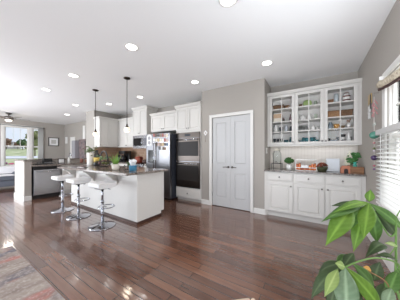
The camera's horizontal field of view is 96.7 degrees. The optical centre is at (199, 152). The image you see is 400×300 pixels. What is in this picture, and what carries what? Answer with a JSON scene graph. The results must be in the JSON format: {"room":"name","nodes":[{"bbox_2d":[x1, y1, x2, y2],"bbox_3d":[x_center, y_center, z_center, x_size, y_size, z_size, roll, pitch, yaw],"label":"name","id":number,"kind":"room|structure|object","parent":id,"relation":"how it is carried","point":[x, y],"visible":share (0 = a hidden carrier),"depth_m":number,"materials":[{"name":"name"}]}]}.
{"room":"kitchen","nodes":[
{"label":"kitchen","id":0,"kind":"room"},
{"bbox_2d":[0,118,64,166],"bbox_3d":[-9.404,-0.135,6.569,0.200,2.770,7.400,0,0,32],"label":"wall","id":1,"kind":"structure","parent":0,"point":[51,130],"depth_m":9.08,"materials":[{"name":"grey paint"}]},
{"bbox_2d":[1,123,42,166],"bbox_3d":[-8.257,-0.345,8.299,0.160,1.870,1.430,0,0,32],"label":"window","id":2,"kind":"structure","parent":1,"relation":"in","point":[5,126],"depth_m":7.97,"materials":[{"name":"white paint"}]},
{"bbox_2d":[2,124,44,158],"bbox_3d":[-8.160,-0.180,8.228,0.080,2.161,1.515,0,0,32],"label":"window curtain","id":3,"kind":"object","parent":2,"relation":"hanging from","point":[40,130],"visible":0.83,"depth_m":8.72,"materials":[{"name":"white fabric"}]},
{"bbox_2d":[32,128,37,158],"bbox_3d":[-8.016,-0.310,8.697,0.140,1.800,0.320,0,0,32],"label":"window","id":4,"kind":"structure","parent":1,"relation":"in","point":[33,129],"depth_m":8.60,"materials":[{"name":"white paint"}]},
{"bbox_2d":[48,137,58,145],"bbox_3d":[-7.587,-0.580,9.218,0.025,0.440,0.440,0,0,32],"label":"framed picture","id":5,"kind":"object","parent":1,"relation":"attached to","point":[52,141],"visible":1,"depth_m":9.21,"materials":[{"name":"grey paint"}]},
{"bbox_2d":[15,159,84,196],"bbox_3d":[-4.400,0.733,5.605,0.860,1.035,1.860,0,0,32],"label":"wall","id":6,"kind":"structure","parent":0,"point":[22,168],"depth_m":4.71,"materials":[{"name":"grey paint"}]},
{"bbox_2d":[14,193,31,201],"bbox_3d":[-4.868,1.190,4.874,0.895,0.120,0.155,0,0,32],"label":"baseboard","id":7,"kind":"structure","parent":6,"relation":"attached to","point":[27,198],"depth_m":4.67,"materials":[{"name":"white paint"}]},
{"bbox_2d":[14,158,86,160],"bbox_3d":[-4.410,0.200,5.599,0.910,0.030,1.880,0,0,32],"label":"half wall ledge","id":8,"kind":"object","parent":6,"relation":"on","point":[60,158],"visible":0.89,"depth_m":5.23,"materials":[{"name":"stone"}]},
{"bbox_2d":[65,121,85,157],"bbox_3d":[-5.528,-0.135,8.697,4.460,2.770,0.350,0,0,32],"label":"wall","id":9,"kind":"structure","parent":0,"point":[75,130],"depth_m":9.08,"materials":[{"name":"grey paint"}]},
{"bbox_2d":[70,137,74,157],"bbox_3d":[-6.519,0.040,9.099,0.480,1.720,0.034,0,0,32],"label":"mirror","id":10,"kind":"object","parent":9,"relation":"attached to","point":[71,138],"visible":0.41,"depth_m":9.14,"materials":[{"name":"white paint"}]},
{"bbox_2d":[79,139,85,157],"bbox_3d":[-5.671,-0.140,8.560,0.640,1.040,0.035,0,0,32],"label":"picture","id":11,"kind":"object","parent":9,"relation":"attached to","point":[82,142],"visible":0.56,"depth_m":8.51},
{"bbox_2d":[86,110,120,164],"bbox_3d":[-3.704,-0.135,6.886,0.560,2.770,1.050,0,0,32],"label":"wall","id":12,"kind":"structure","parent":0,"point":[90,114],"depth_m":6.46,"materials":[{"name":"grey paint"}]},
{"bbox_2d":[93,116,109,146],"bbox_3d":[-3.495,-0.738,6.339,0.380,1.055,0.400,0,0,32],"label":"upper cabinet","id":13,"kind":"object","parent":12,"relation":"attached to","point":[102,123],"visible":1,"depth_m":6.23,"materials":[{"name":"white paint"}]},
{"bbox_2d":[95,147,120,160],"bbox_3d":[-3.461,0.058,6.736,0.012,0.535,1.018,0,0,32],"label":"backsplash","id":14,"kind":"structure","parent":12,"relation":"attached to","point":[110,151],"depth_m":6.76,"materials":[{"name":"beige tile"}]},
{"bbox_2d":[110,118,120,147],"bbox_3d":[-3.208,-0.738,6.790,0.380,1.055,0.660,0,0,32],"label":"upper cabinet","id":15,"kind":"object","parent":12,"relation":"attached to","point":[114,123],"visible":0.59,"depth_m":6.57,"materials":[{"name":"white paint"}]},
{"bbox_2d":[0,0,395,124],"bbox_3d":[-4.136,-1.580,3.429,12.460,0.120,7.750,0,0,32],"label":"ceiling","id":16,"kind":"structure","parent":0,"point":[179,43],"depth_m":2.59,"materials":[{"name":"white paint"}]},
{"bbox_2d":[0,112,22,121],"bbox_3d":[-7.243,-1.355,6.778,1.183,0.330,1.131,0,0,32],"label":"ceiling fan","id":17,"kind":"object","parent":16,"relation":"hanging from","point":[8,118],"visible":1,"depth_m":6.67,"materials":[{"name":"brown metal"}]},
{"bbox_2d":[92,89,98,135],"bbox_3d":[-2.521,-0.963,4.290,0.130,1.115,0.129,0,0,32],"label":"pendant light","id":18,"kind":"object","parent":16,"relation":"hanging from","point":[95,133],"visible":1,"depth_m":4.29,"materials":[{"name":"glass"}]},
{"bbox_2d":[124,77,129,131],"bbox_3d":[-1.480,-0.970,3.603,0.130,1.100,0.129,0,0,32],"label":"pendant light","id":19,"kind":"object","parent":16,"relation":"hanging from","point":[126,129],"visible":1,"depth_m":3.57,"materials":[{"name":"glass"}]},
{"bbox_2d":[124,43,137,50],"bbox_3d":[-0.982,-1.515,2.550,0.190,0.008,0.190,0,0,32],"label":"recessed light","id":20,"kind":"object","parent":16,"relation":"in","point":[129,46],"visible":1,"depth_m":2.55,"materials":[{"name":"white"}]},
{"bbox_2d":[218,0,236,7],"bbox_3d":[0.277,-1.515,1.761,0.190,0.008,0.190,0,0,32],"label":"recessed light","id":21,"kind":"object","parent":16,"relation":"in","point":[224,3],"visible":1,"depth_m":1.80,"materials":[{"name":"white paint"}]},
{"bbox_2d":[261,60,272,65],"bbox_3d":[1.132,-1.515,3.003,0.190,0.008,0.190,0,0,32],"label":"recessed light","id":22,"kind":"object","parent":16,"relation":"in","point":[268,62],"visible":1,"depth_m":3.01,"materials":[{"name":"white"}]},
{"bbox_2d":[0,186,399,299],"bbox_3d":[-4.136,1.300,3.429,12.460,0.100,7.750,0,0,32],"label":"floor","id":23,"kind":"structure","parent":0,"point":[193,250],"depth_m":2.23,"materials":[{"name":"brown wood"}]},
{"bbox_2d":[0,166,14,186],"bbox_3d":[-7.417,0.877,5.603,0.910,0.745,2.600,0,0,32],"label":"sofa","id":24,"kind":"object","parent":23,"relation":"on","point":[5,181],"visible":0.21,"depth_m":6.20,"materials":[{"name":"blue fabric"}]},
{"bbox_2d":[0,176,14,180],"bbox_3d":[-7.008,0.868,5.976,0.620,0.155,1.050,0,0,32],"label":"seat cushion","id":25,"kind":"object","parent":24,"relation":"on","point":[4,178],"depth_m":6.08,"materials":[{"name":"blue fabric"}]},
{"bbox_2d":[0,166,14,173],"bbox_3d":[-7.326,0.627,6.315,0.300,0.245,1.100,0,0,32],"label":"throw","id":26,"kind":"object","parent":24,"relation":"on","point":[7,169],"depth_m":6.50,"materials":[{"name":"fabric"}]},
{"bbox_2d":[0,246,64,299],"bbox_3d":[-2.193,1.246,0.659,2.410,0.009,2.560,0,0,32],"label":"area rug","id":27,"kind":"object","parent":23,"relation":"on","point":[19,280],"visible":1,"depth_m":1.72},
{"bbox_2d":[31,165,60,199],"bbox_3d":[-4.502,0.810,5.142,0.645,0.880,0.610,0,0,32],"label":"dishwasher","id":28,"kind":"object","parent":23,"relation":"on","point":[42,185],"visible":0.85,"depth_m":4.94,"materials":[{"name":"silver metal"}]},
{"bbox_2d":[50,174,73,212],"bbox_3d":[-3.009,0.868,3.897,0.420,0.765,0.420,0,0,32],"label":"bar stool","id":29,"kind":"object","parent":23,"relation":"on","point":[62,178],"visible":0.95,"depth_m":3.85,"materials":[{"name":"silver metal"}]},
{"bbox_2d":[60,164,86,194],"bbox_3d":[-4.108,0.807,5.763,0.663,0.885,0.800,0,0,32],"label":"base cabinet","id":30,"kind":"object","parent":23,"relation":"on","point":[67,186],"visible":0.16,"depth_m":5.36,"materials":[{"name":"white paint"}]},
{"bbox_2d":[72,140,78,157],"bbox_3d":[-6.148,0.320,8.757,0.340,1.860,0.175,0,0,32],"label":"tall cabinet","id":31,"kind":"object","parent":23,"relation":"on","point":[75,144],"visible":0.44,"depth_m":8.66,"materials":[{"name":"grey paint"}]},
{"bbox_2d":[65,176,90,219],"bbox_3d":[-2.393,0.868,3.506,0.420,0.765,0.420,0,0,32],"label":"bar stool","id":32,"kind":"object","parent":23,"relation":"on","point":[81,180],"visible":1,"depth_m":3.47,"materials":[{"name":"silver metal"}]},
{"bbox_2d":[88,180,116,230],"bbox_3d":[-1.671,0.868,3.047,0.420,0.765,0.420,0,0,32],"label":"bar stool","id":33,"kind":"object","parent":23,"relation":"on","point":[106,184],"visible":1,"depth_m":3.01,"materials":[{"name":"silver metal"}]},
{"bbox_2d":[63,169,163,224],"bbox_3d":[-2.027,0.807,3.925,2.508,0.885,0.890,0,0,32],"label":"kitchen island","id":34,"kind":"object","parent":23,"relation":"on","point":[137,199],"visible":0.64,"depth_m":3.37,"materials":[{"name":"white paint"}]},
{"bbox_2d":[57,165,167,175],"bbox_3d":[-2.026,0.345,3.933,2.660,0.040,0.975,0,0,32],"label":"island countertop","id":35,"kind":"structure","parent":34,"relation":"on","point":[105,170],"depth_m":3.50,"materials":[{"name":"stone"}]},
{"bbox_2d":[82,146,97,165],"bbox_3d":[-2.836,0.068,4.601,0.376,0.514,0.338,0,0,32],"label":"vase","id":36,"kind":"object","parent":35,"relation":"on","point":[90,156],"visible":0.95,"depth_m":4.54,"materials":[{"name":"white ceramic"}]},
{"bbox_2d":[93,150,99,165],"bbox_3d":[-2.669,0.125,4.599,0.148,0.400,0.146,0,0,32],"label":"bottle","id":37,"kind":"object","parent":35,"relation":"on","point":[95,158],"visible":0.77,"depth_m":4.54,"materials":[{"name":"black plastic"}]},
{"bbox_2d":[95,151,111,166],"bbox_3d":[-2.267,0.131,4.189,0.372,0.384,0.350,0,0,32],"label":"fruit basket","id":38,"kind":"object","parent":35,"relation":"on","point":[106,156],"visible":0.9,"depth_m":4.13,"materials":[{"name":"black metal"}]},
{"bbox_2d":[110,154,120,169],"bbox_3d":[-1.612,0.155,3.391,0.183,0.339,0.181,0,0,32],"label":"aloe","id":39,"kind":"object","parent":35,"relation":"on","point":[115,166],"visible":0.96,"depth_m":3.35,"materials":[{"name":"green plant"}]},
{"bbox_2d":[111,164,119,169],"bbox_3d":[-1.611,0.268,3.394,0.150,0.115,0.148,0,0,32],"label":"pot","id":40,"kind":"object","parent":35,"relation":"on","point":[114,166],"depth_m":3.34,"materials":[{"name":"beige ceramic"}]},
{"bbox_2d":[129,159,136,170],"bbox_3d":[-1.234,0.217,3.273,0.154,0.215,0.139,0,0,32],"label":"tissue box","id":41,"kind":"object","parent":35,"relation":"on","point":[132,167],"visible":1,"depth_m":3.23,"materials":[{"name":"cardboard"}]},
{"bbox_2d":[127,163,143,166],"bbox_3d":[-1.925,0.787,5.957,0.770,0.925,0.670,0,0,32],"label":"range cooker","id":42,"kind":"object","parent":23,"relation":"on","point":[137,164],"visible":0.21,"depth_m":5.55,"materials":[{"name":"silver metal"}]},
{"bbox_2d":[135,156,142,162],"bbox_3d":[-2.095,0.205,6.118,0.265,0.240,0.311,0,0,-19],"label":"cooking pot","id":43,"kind":"object","parent":42,"relation":"on","point":[139,159],"visible":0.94,"depth_m":6.00,"materials":[{"name":"ceramic"}]},
{"bbox_2d":[146,133,175,199],"bbox_3d":[-0.975,0.357,5.201,0.915,1.785,0.867,0,0,32],"label":"refrigerator","id":44,"kind":"object","parent":23,"relation":"on","point":[155,158],"visible":0.59,"depth_m":4.76,"materials":[{"name":"grey"}]},
{"bbox_2d":[147,134,151,145],"bbox_3d":[-1.441,-0.365,5.049,0.200,0.330,0.014,0,0,32],"label":"paper holder","id":45,"kind":"object","parent":44,"relation":"attached to","point":[149,137],"visible":1,"depth_m":5.04,"materials":[{"name":"white"}]},
{"bbox_2d":[174,101,201,202],"bbox_3d":[-0.167,-0.007,4.855,0.820,2.515,0.679,0,0,32],"label":"tall cabinet","id":46,"kind":"object","parent":23,"relation":"on","point":[188,116],"visible":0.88,"depth_m":4.54,"materials":[{"name":"white paint"}]},
{"bbox_2d":[176,132,199,188],"bbox_3d":[-0.186,0.180,4.798,0.746,1.420,0.631,0,0,32],"label":"double oven","id":47,"kind":"object","parent":46,"relation":"in","point":[187,144],"visible":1,"depth_m":4.56,"materials":[{"name":"silver metal"}]},
{"bbox_2d":[267,171,293,218],"bbox_3d":[1.695,0.807,3.684,0.478,0.885,0.663,0,0,32],"label":"base cabinet","id":48,"kind":"object","parent":23,"relation":"on","point":[280,185],"visible":0.94,"depth_m":3.43,"materials":[{"name":"white paint"}]},
{"bbox_2d":[265,171,266,214],"bbox_3d":[1.488,0.807,3.846,0.044,0.885,0.612,0,0,32],"label":"trim","id":49,"kind":"structure","parent":48,"relation":"attached to","point":[265,171],"depth_m":3.58,"materials":[{"name":"white paint"}]},
{"bbox_2d":[264,168,366,176],"bbox_3d":[2.099,0.350,3.424,1.526,0.030,0.642,0,0,32],"label":"countertop","id":50,"kind":"structure","parent":48,"relation":"on","point":[292,170],"depth_m":3.21,"materials":[{"name":"stone"}]},
{"bbox_2d":[272,148,281,168],"bbox_3d":[1.579,0.115,3.655,0.180,0.440,0.219,0,0,32],"label":"dispenser","id":51,"kind":"object","parent":50,"relation":"on","point":[276,149],"visible":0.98,"depth_m":3.63,"materials":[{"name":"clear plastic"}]},
{"bbox_2d":[284,157,293,169],"bbox_3d":[1.764,0.208,3.523,0.180,0.253,0.181,0,0,32],"label":"potted topiary","id":52,"kind":"object","parent":50,"relation":"on","point":[287,160],"visible":0.99,"depth_m":3.48,"materials":[{"name":"plant"}]},
{"bbox_2d":[295,159,316,170],"bbox_3d":[2.024,0.228,3.394,0.346,0.215,0.124,0,0,32],"label":"rack","id":53,"kind":"object","parent":50,"relation":"on","point":[295,159],"visible":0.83,"depth_m":3.35,"materials":[{"name":"white wood"}]},
{"bbox_2d":[315,162,327,171],"bbox_3d":[2.217,0.252,3.234,0.190,0.165,0.175,0,0,-9],"label":"flower basket","id":54,"kind":"object","parent":50,"relation":"on","point":[320,168],"visible":1,"depth_m":3.18,"materials":[{"name":"green paint"}]},
{"bbox_2d":[317,166,327,171],"bbox_3d":[2.219,0.292,3.234,0.176,0.085,0.176,0,0,32],"label":"basket bowl","id":55,"kind":"object","parent":54,"relation":"on","point":[320,168],"depth_m":3.17,"materials":[{"name":"green paint"}]},
{"bbox_2d":[326,159,339,171],"bbox_3d":[2.408,0.219,3.223,0.200,0.233,0.057,0,0,32],"label":"board","id":56,"kind":"object","parent":50,"relation":"on","point":[333,164],"visible":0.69,"depth_m":3.21,"materials":[{"name":"white paint"}]},
{"bbox_2d":[340,166,350,172],"bbox_3d":[2.466,0.276,3.007,0.140,0.118,0.100,0,0,32],"label":"house","id":57,"kind":"object","parent":50,"relation":"on","point":[343,169],"visible":0.85,"depth_m":2.98,"materials":[{"name":"ceramic"}]},
{"bbox_2d":[350,166,363,173],"bbox_3d":[2.562,0.280,2.909,0.170,0.111,0.100,0,0,32],"label":"wooden crate","id":58,"kind":"object","parent":50,"relation":"on","point":[354,170],"visible":0.8,"depth_m":2.87,"materials":[{"name":"brown wood"}]},
{"bbox_2d":[343,151,361,166],"bbox_3d":[2.650,0.147,3.103,0.242,0.376,0.144,0,0,32],"label":"potted flowers","id":59,"kind":"object","parent":58,"relation":"on","point":[350,161],"visible":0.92,"depth_m":3.08,"materials":[{"name":"green plant"}]},
{"bbox_2d":[294,173,324,223],"bbox_3d":[2.098,0.807,3.428,0.478,0.885,0.663,0,0,32],"label":"base cabinet","id":60,"kind":"object","parent":23,"relation":"on","point":[309,189],"visible":0.97,"depth_m":3.17,"materials":[{"name":"white paint"}]},
{"bbox_2d":[325,174,361,224],"bbox_3d":[2.502,0.807,3.172,0.478,0.885,0.663,0,0,32],"label":"base cabinet","id":61,"kind":"object","parent":23,"relation":"on","point":[338,188],"visible":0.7,"depth_m":2.94,"materials":[{"name":"white paint"}]},
{"bbox_2d":[362,176,365,201],"bbox_3d":[2.738,0.807,3.051,0.050,0.885,0.612,0,0,32],"label":"trim","id":62,"kind":"structure","parent":61,"relation":"attached to","point":[363,177],"depth_m":2.80,"materials":[{"name":"white paint"}]},
{"bbox_2d":[311,189,399,299],"bbox_3d":[0.749,0.707,0.767,0.616,1.086,0.329,0,0,3],"label":"potted tree","id":63,"kind":"object","parent":23,"relation":"on","point":[338,282],"visible":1,"depth_m":0.73,"materials":[{"name":"green plant"}]},
{"bbox_3d":[-2.674,0.808,6.437,0.980,0.885,0.673,0,0,32],"label":"base cabinet","id":64,"kind":"object","parent":23,"relation":"on","visible":0},
{"bbox_2d":[31,161,127,166],"bbox_3d":[-3.567,0.345,5.773,1.783,0.040,2.754,0,0,32],"label":"countertop","id":65,"kind":"structure","parent":64,"relation":"on","point":[71,163],"depth_m":5.50,"materials":[{"name":"stone"}]},
{"bbox_2d":[42,158,51,162],"bbox_3d":[-4.596,0.245,5.350,0.102,0.160,0.220,0,0,32],"label":"radio","id":66,"kind":"object","parent":65,"relation":"on","point":[48,160],"visible":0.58,"depth_m":5.33,"materials":[{"name":"black plastic"}]},
{"bbox_2d":[119,151,131,161],"bbox_3d":[-2.740,0.125,6.501,0.330,0.400,0.326,0,0,32],"label":"coffee maker","id":67,"kind":"object","parent":65,"relation":"on","point":[127,156],"visible":0.88,"depth_m":6.42,"materials":[{"name":"black plastic"}]},
{"bbox_2d":[202,78,265,208],"bbox_3d":[0.705,-0.135,4.055,1.500,2.770,0.120,0,0,32],"label":"wall","id":68,"kind":"structure","parent":0,"point":[250,95],"depth_m":3.82,"materials":[{"name":"grey paint"}]},
{"bbox_2d":[201,199,208,204],"bbox_3d":[0.132,1.195,4.339,0.228,0.110,0.015,0,0,32],"label":"baseboard","id":69,"kind":"structure","parent":68,"relation":"attached to","point":[203,201],"depth_m":4.34,"materials":[{"name":"white paint"}]},
{"bbox_2d":[213,116,229,207],"bbox_3d":[0.479,0.203,4.128,0.466,2.069,0.099,0,0,32],"label":"door","id":70,"kind":"structure","parent":68,"relation":"in","point":[221,125],"depth_m":4.13,"materials":[{"name":"grey paint"}]},
{"bbox_2d":[209,110,253,212],"bbox_3d":[0.669,0.174,3.990,1.054,2.152,0.028,0,0,32],"label":"door frame","id":71,"kind":"structure","parent":68,"relation":"attached to","point":[251,112],"depth_m":3.73,"materials":[{"name":"white paint"}]},
{"bbox_2d":[230,114,249,210],"bbox_3d":[0.875,0.203,3.876,0.466,2.069,0.099,0,0,32],"label":"door","id":72,"kind":"structure","parent":68,"relation":"in","point":[239,124],"depth_m":3.89,"materials":[{"name":"grey paint"}]},
{"bbox_2d":[253,208,264,214],"bbox_3d":[1.221,1.195,3.658,0.233,0.110,0.035,0,0,32],"label":"baseboard","id":73,"kind":"structure","parent":68,"relation":"attached to","point":[255,210],"depth_m":3.64,"materials":[{"name":"white paint"}]},
{"bbox_2d":[121,71,357,133],"bbox_3d":[-0.229,-0.135,5.418,8.000,2.770,0.200,0,0,32],"label":"wall","id":74,"kind":"structure","parent":0,"point":[352,75],"depth_m":3.74,"materials":[{"name":"grey paint"}]},
{"bbox_2d":[118,117,132,147],"bbox_3d":[-2.569,-0.738,6.562,0.975,1.055,0.380,0,0,32],"label":"upper cabinet","id":75,"kind":"object","parent":74,"relation":"attached to","point":[125,138],"visible":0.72,"depth_m":6.47,"materials":[{"name":"white paint"}]},
{"bbox_2d":[121,147,145,159],"bbox_3d":[-1.755,0.058,6.262,3.400,0.535,0.012,0,0,32],"label":"backsplash","id":76,"kind":"structure","parent":74,"relation":"attached to","point":[135,152],"depth_m":6.65,"materials":[{"name":"beige tile"}]},
{"bbox_2d":[131,105,157,135],"bbox_3d":[-1.886,-1.048,6.056,0.760,0.935,0.500,0,0,32],"label":"upper cabinet","id":77,"kind":"object","parent":74,"relation":"attached to","point":[141,117],"visible":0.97,"depth_m":5.82,"materials":[{"name":"white paint"}]},
{"bbox_2d":[133,135,145,148],"bbox_3d":[-1.895,-0.362,6.042,0.700,0.425,0.494,0,0,32],"label":"microwave","id":78,"kind":"object","parent":77,"relation":"attached to","point":[139,142],"visible":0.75,"depth_m":5.88,"materials":[{"name":"silver metal"}]},
{"bbox_2d":[149,110,175,133],"bbox_3d":[-0.911,-0.892,5.339,1.015,0.545,0.665,0,0,32],"label":"upper cabinet","id":79,"kind":"object","parent":74,"relation":"attached to","point":[161,122],"visible":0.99,"depth_m":5.08,"materials":[{"name":"white paint"}]},
{"bbox_2d":[270,93,294,144],"bbox_3d":[1.770,-0.685,3.803,0.478,1.040,0.381,0,0,32],"label":"upper cabinet","id":80,"kind":"object","parent":74,"relation":"attached to","point":[286,99],"visible":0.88,"depth_m":3.79,"materials":[{"name":"white paint"}]},
{"bbox_2d":[268,97,269,144],"bbox_3d":[1.564,-0.685,3.965,0.044,1.040,0.330,0,0,32],"label":"trim","id":81,"kind":"structure","parent":80,"relation":"attached to","point":[268,97],"depth_m":3.82,"materials":[{"name":"white paint"}]},
{"bbox_2d":[273,114,282,121],"bbox_3d":[1.687,-0.740,3.845,0.160,0.170,0.190,0,0,32],"label":"storage box","id":82,"kind":"object","parent":80,"relation":"on","point":[277,117],"visible":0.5,"depth_m":3.77,"materials":[{"name":"beige ceramic"}]},
{"bbox_2d":[273,104,284,108],"bbox_3d":[1.708,-0.966,3.844,0.217,0.093,0.212,0,0,32],"label":"wicker basket","id":83,"kind":"object","parent":80,"relation":"on","point":[275,106],"visible":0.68,"depth_m":3.76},
{"bbox_2d":[272,108,291,113],"bbox_3d":[1.789,-0.911,3.833,0.442,0.018,0.288,0,0,32],"label":"shelf","id":84,"kind":"object","parent":80,"relation":"attached to","point":[284,111],"depth_m":3.86,"materials":[{"name":"white paint"}]},
{"bbox_2d":[272,121,291,124],"bbox_3d":[1.789,-0.646,3.833,0.442,0.018,0.288,0,0,32],"label":"shelf","id":85,"kind":"object","parent":80,"relation":"attached to","point":[290,122],"depth_m":3.84,"materials":[{"name":"white paint"}]},
{"bbox_2d":[267,78,361,96],"bbox_3d":[2.176,-1.235,3.546,1.528,0.060,0.380,0,0,32],"label":"crown molding","id":86,"kind":"structure","parent":80,"relation":"attached to","point":[357,80],"depth_m":3.33,"materials":[{"name":"white paint"}]},
{"bbox_2d":[267,143,361,146],"bbox_3d":[2.101,-0.150,3.428,1.526,0.030,0.024,0,0,32],"label":"rail","id":87,"kind":"object","parent":80,"relation":"attached to","point":[351,143],"visible":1,"depth_m":3.35,"materials":[{"name":"white paint"}]},
{"bbox_2d":[295,88,323,144],"bbox_3d":[2.174,-0.685,3.547,0.478,1.040,0.381,0,0,32],"label":"upper cabinet","id":88,"kind":"object","parent":74,"relation":"attached to","point":[317,95],"visible":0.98,"depth_m":3.53,"materials":[{"name":"white paint"}]},
{"bbox_2d":[303,100,311,105],"bbox_3d":[2.173,-0.998,3.598,0.156,0.157,0.056,0,0,32],"label":"serving plate","id":89,"kind":"object","parent":88,"relation":"on","point":[305,102],"visible":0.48,"depth_m":3.60,"materials":[{"name":"green paint"}]},
{"bbox_2d":[298,105,319,110],"bbox_3d":[2.192,-0.911,3.576,0.442,0.018,0.288,0,0,32],"label":"shelf","id":90,"kind":"object","parent":88,"relation":"attached to","point":[315,107],"depth_m":3.60,"materials":[{"name":"white paint"}]},
{"bbox_2d":[298,119,319,122],"bbox_3d":[2.192,-0.646,3.576,0.442,0.018,0.288,0,0,32],"label":"shelf","id":91,"kind":"object","parent":88,"relation":"attached to","point":[313,120],"depth_m":3.60,"materials":[{"name":"white paint"}]},
{"bbox_2d":[298,130,319,132],"bbox_3d":[2.192,-0.436,3.576,0.442,0.018,0.288,0,0,32],"label":"shelf","id":92,"kind":"object","parent":88,"relation":"attached to","point":[314,131],"depth_m":3.53,"materials":[{"name":"white paint"}]},
{"bbox_2d":[270,145,357,168],"bbox_3d":[2.275,0.083,3.701,1.530,0.505,0.012,0,0,32],"label":"backsplash","id":93,"kind":"structure","parent":74,"relation":"attached to","point":[321,153],"depth_m":3.69,"materials":[{"name":"tile"}]},
{"bbox_2d":[324,83,357,143],"bbox_3d":[2.577,-0.685,3.291,0.478,1.040,0.381,0,0,32],"label":"upper cabinet","id":94,"kind":"object","parent":74,"relation":"attached to","point":[329,92],"visible":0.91,"depth_m":3.27,"materials":[{"name":"white paint"}]},
{"bbox_2d":[328,110,339,116],"bbox_3d":[2.499,-0.716,3.341,0.213,0.123,0.215,0,0,32],"label":"wicker basket","id":95,"kind":"object","parent":94,"relation":"on","point":[334,113],"visible":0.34,"depth_m":3.25,"materials":[{"name":"wicker"}]},
{"bbox_2d":[334,93,339,101],"bbox_3d":[2.535,-1.008,3.302,0.078,0.177,0.090,0,0,-21],"label":"pitcher","id":96,"kind":"object","parent":94,"relation":"on","point":[336,98],"visible":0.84,"depth_m":3.28,"materials":[{"name":"white paint"}]},
{"bbox_2d":[328,101,353,106],"bbox_3d":[2.596,-0.911,3.320,0.442,0.018,0.288,0,0,32],"label":"shelf","id":97,"kind":"object","parent":94,"relation":"attached to","point":[348,103],"depth_m":3.31,"materials":[{"name":"white paint"}]},
{"bbox_2d":[328,116,353,120],"bbox_3d":[2.596,-0.646,3.320,0.442,0.018,0.288,0,0,32],"label":"shelf","id":98,"kind":"object","parent":94,"relation":"attached to","point":[352,117],"depth_m":3.28,"materials":[{"name":"white paint"}]},
{"bbox_2d":[328,128,353,130],"bbox_3d":[2.596,-0.436,3.320,0.442,0.018,0.288,0,0,32],"label":"shelf","id":99,"kind":"object","parent":94,"relation":"attached to","point":[348,129],"depth_m":3.26,"materials":[{"name":"white paint"}]},
{"bbox_2d":[342,92,350,100],"bbox_3d":[2.659,-1.010,3.227,0.117,0.179,0.117,0,0,32],"label":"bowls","id":100,"kind":"object","parent":94,"relation":"on","point":[346,96],"visible":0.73,"depth_m":3.19,"materials":[{"name":"white ceramic"}]},
{"bbox_2d":[341,109,353,115],"bbox_3d":[2.657,-0.715,3.240,0.189,0.119,0.214,0,0,32],"label":"wicker basket","id":101,"kind":"object","parent":94,"relation":"on","point":[346,112],"visible":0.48,"depth_m":3.15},
{"bbox_2d":[358,82,361,142],"bbox_3d":[2.814,-0.685,3.171,0.050,1.040,0.330,0,0,32],"label":"trim","id":102,"kind":"structure","parent":94,"relation":"attached to","point":[359,83],"depth_m":3.03,"materials":[{"name":"white paint"}]},
{"bbox_2d":[266,81,270,168],"bbox_3d":[1.451,-0.135,3.942,0.120,2.770,0.490,0,0,32],"label":"wall","id":103,"kind":"structure","parent":0,"point":[268,88],"depth_m":3.84,"materials":[{"name":"grey paint"}]},
{"bbox_2d":[358,0,399,266],"bbox_3d":[0.970,-0.135,0.065,0.232,2.770,7.550,0,0,32],"label":"wall","id":104,"kind":"structure","parent":0,"point":[385,48],"depth_m":2.32,"materials":[{"name":"grey paint"}]},
{"bbox_2d":[369,101,378,169],"bbox_3d":[2.211,-0.263,2.259,0.092,1.000,0.095,0,0,-9],"label":"catcher","id":105,"kind":"object","parent":104,"relation":"hanging from","point":[372,135],"visible":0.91,"depth_m":2.25,"materials":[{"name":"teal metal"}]},
{"bbox_2d":[367,232,397,271],"bbox_3d":[0.729,1.185,-0.144,0.015,0.130,6.940,0,0,32],"label":"baseboard","id":106,"kind":"structure","parent":104,"relation":"attached to","point":[389,264],"depth_m":1.95,"materials":[{"name":"white paint"}]},
{"bbox_2d":[382,55,399,185],"bbox_3d":[1.576,-0.153,1.101,0.119,1.526,2.240,0,0,32],"label":"window","id":107,"kind":"structure","parent":104,"relation":"in","point":[394,89],"depth_m":1.93,"materials":[{"name":"white paint"}]},
{"bbox_2d":[375,122,399,220],"bbox_3d":[1.504,0.159,1.156,0.060,0.847,2.185,0,0,32],"label":"window blind","id":108,"kind":"object","parent":107,"relation":"attached to","point":[389,197],"visible":1,"depth_m":1.77,"materials":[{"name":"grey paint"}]},
{"bbox_2d":[376,68,399,90],"bbox_3d":[1.497,-0.750,1.140,0.055,0.259,2.213,0,0,32],"label":"window valance","id":109,"kind":"object","parent":107,"relation":"attached to","point":[394,77],"visible":1,"depth_m":1.76,"materials":[{"name":"beige fabric"}]},
{"label":"outside","id":110,"kind":"structure","parent":0,"visible":0},
{"bbox_2d":[6,148,37,164],"bbox_3d":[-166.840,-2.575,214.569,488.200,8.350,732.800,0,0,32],"label":"lawn","id":111,"kind":"structure","parent":110,"point":[9,152],"depth_m":104.27,"materials":[{"name":"green plant"}]},
{"bbox_2d":[6,138,11,148],"bbox_3d":[-149.551,-6.959,137.290,6.464,8.918,6.514,0,0,32],"label":"tree","id":112,"kind":"object","parent":111,"relation":"on","point":[8,141],"visible":0.56,"depth_m":137.14,"materials":[{"name":"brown plant"}]},
{"bbox_2d":[7,142,19,148],"bbox_3d":[-166.345,-6.758,157.740,8.800,6.500,9.600,0,0,32],"label":"house","id":113,"kind":"structure","parent":111,"relation":"on","point":[12,143],"depth_m":155.19,"materials":[{"name":"grey paint"}]},
{"bbox_2d":[16,139,26,149],"bbox_3d":[-138.121,-6.478,137.741,5.925,8.922,5.961,0,0,32],"label":"tree","id":114,"kind":"object","parent":111,"relation":"on","point":[23,141],"visible":0.73,"depth_m":136.52,"materials":[{"name":"green plant"}]},
{"bbox_2d":[24,131,37,155],"bbox_3d":[-77.426,-4.316,83.506,6.621,12.432,7.689,0,0,32],"label":"tree","id":115,"kind":"object","parent":111,"relation":"on","point":[35,132],"visible":0.41,"depth_m":81.96,"materials":[{"name":"green plant"}]},
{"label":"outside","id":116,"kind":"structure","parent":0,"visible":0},
{"bbox_2d":[6,156,37,158],"bbox_3d":[-67.612,1.585,72.592,52.000,0.230,230.000,0,0,32],"label":"street","id":117,"kind":"structure","parent":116,"point":[7,157],"depth_m":58.09,"materials":[{"name":"grey"}]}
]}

